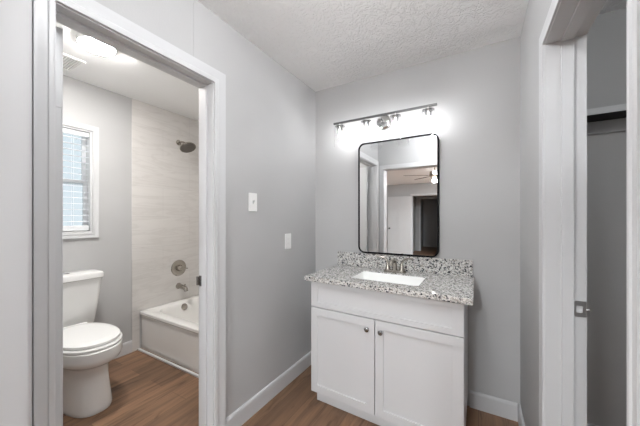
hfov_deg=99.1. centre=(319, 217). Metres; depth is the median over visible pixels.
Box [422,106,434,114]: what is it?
socket
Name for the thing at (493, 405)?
baseboard
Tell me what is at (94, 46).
recessed light
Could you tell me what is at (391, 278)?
sink
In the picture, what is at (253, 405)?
baseboard
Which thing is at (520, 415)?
baseboard
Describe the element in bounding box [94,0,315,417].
wall
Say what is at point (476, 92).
wall
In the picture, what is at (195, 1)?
trim
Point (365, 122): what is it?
socket
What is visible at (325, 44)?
ceiling
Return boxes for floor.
[63,348,518,425]
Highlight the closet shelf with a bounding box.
[587,103,626,134]
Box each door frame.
[32,0,225,425]
[539,0,639,425]
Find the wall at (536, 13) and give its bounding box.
[520,0,551,425]
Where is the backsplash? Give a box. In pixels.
[338,251,472,276]
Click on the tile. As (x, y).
(165, 178)
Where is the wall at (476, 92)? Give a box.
[316,8,626,425]
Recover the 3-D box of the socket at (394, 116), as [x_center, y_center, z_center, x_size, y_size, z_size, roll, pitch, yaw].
[0.549,-0.737,1.982,0.080,0.052,0.080,0,0,30]
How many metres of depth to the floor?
1.89 m
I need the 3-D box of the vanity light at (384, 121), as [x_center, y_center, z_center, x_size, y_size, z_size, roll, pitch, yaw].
[0.475,-0.697,2.079,0.784,0.237,0.188,0,0,30]
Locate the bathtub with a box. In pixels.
[140,295,198,372]
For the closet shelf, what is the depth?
1.49 m
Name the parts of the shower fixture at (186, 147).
nozzle plate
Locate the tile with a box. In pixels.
[132,98,198,351]
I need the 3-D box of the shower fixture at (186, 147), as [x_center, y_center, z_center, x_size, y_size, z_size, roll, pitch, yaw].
[-1.466,-0.790,2.970,0.240,0.151,0.166,0,0,30]
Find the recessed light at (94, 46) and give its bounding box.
[76,33,116,55]
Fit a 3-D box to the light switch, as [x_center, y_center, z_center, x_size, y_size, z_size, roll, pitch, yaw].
[-0.436,-0.104,1.791,0.018,0.120,0.074,0,0,30]
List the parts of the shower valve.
lever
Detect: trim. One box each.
[137,348,198,377]
[194,0,196,57]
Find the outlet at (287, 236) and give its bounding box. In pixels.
[285,233,290,248]
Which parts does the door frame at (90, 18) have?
strike plate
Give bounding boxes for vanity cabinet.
[311,281,467,425]
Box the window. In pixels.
[63,119,98,238]
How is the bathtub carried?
on the floor
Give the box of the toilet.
[63,269,122,417]
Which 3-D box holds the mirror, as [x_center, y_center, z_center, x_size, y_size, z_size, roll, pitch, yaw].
[0.587,-0.162,2.105,0.613,0.893,0.031,0,0,30]
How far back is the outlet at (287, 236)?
2.13 m
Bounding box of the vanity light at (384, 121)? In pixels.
[333,103,436,145]
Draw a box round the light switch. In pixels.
[249,193,256,210]
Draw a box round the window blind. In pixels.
[63,127,88,230]
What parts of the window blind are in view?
head rail, rail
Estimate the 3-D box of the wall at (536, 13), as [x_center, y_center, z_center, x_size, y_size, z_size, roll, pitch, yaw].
[0.856,0.069,0.895,0.123,2.440,1.857,0,0,30]
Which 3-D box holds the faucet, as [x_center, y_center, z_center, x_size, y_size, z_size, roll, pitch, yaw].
[0.529,0.342,1.977,0.267,0.114,0.148,0,0,30]
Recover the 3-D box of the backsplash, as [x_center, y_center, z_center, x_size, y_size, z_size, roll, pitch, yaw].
[0.595,0.344,2.105,1.017,0.111,0.021,0,0,30]
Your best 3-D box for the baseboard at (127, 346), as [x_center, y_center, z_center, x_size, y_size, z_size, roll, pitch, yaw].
[-2.082,1.233,2.155,0.013,0.112,1.086,0,0,30]
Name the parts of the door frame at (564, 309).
strike plate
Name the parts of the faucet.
handle, spout, deck plate, handle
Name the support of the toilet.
on the floor
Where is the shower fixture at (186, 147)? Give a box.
[176,140,195,152]
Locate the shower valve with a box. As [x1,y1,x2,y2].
[171,260,187,275]
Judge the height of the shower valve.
0.176 m
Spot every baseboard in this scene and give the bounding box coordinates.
[114,340,131,358]
[226,351,310,425]
[470,390,517,421]
[518,404,524,425]
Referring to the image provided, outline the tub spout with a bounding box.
[176,283,187,291]
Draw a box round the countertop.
[304,251,474,305]
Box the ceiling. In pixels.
[56,0,626,120]
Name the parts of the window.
sash, sash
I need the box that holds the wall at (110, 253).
[63,75,196,347]
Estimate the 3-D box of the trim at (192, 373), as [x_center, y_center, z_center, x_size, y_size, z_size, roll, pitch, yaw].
[-1.141,1.281,2.300,1.474,0.016,0.023,0,0,30]
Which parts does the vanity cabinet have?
cabinet door, false drawer, cabinet door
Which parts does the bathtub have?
overflow plate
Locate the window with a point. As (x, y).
(90, 201)
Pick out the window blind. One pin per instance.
(65, 130)
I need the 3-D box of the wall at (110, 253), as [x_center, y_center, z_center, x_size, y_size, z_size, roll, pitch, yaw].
[-1.924,0.069,2.560,0.120,2.440,1.945,0,0,30]
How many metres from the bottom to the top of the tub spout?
0.084 m
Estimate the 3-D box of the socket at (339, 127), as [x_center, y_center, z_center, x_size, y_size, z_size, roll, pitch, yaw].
[0.161,-0.737,2.208,0.080,0.052,0.080,0,0,30]
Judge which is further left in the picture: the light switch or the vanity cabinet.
the light switch
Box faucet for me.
[377,255,412,272]
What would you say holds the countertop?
on the vanity cabinet
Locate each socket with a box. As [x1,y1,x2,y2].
[335,123,344,130]
[361,118,370,125]
[390,113,400,120]
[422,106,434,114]
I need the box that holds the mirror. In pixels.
[358,133,438,256]
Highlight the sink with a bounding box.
[351,271,424,285]
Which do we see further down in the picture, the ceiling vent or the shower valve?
the shower valve
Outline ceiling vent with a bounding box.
[63,53,85,72]

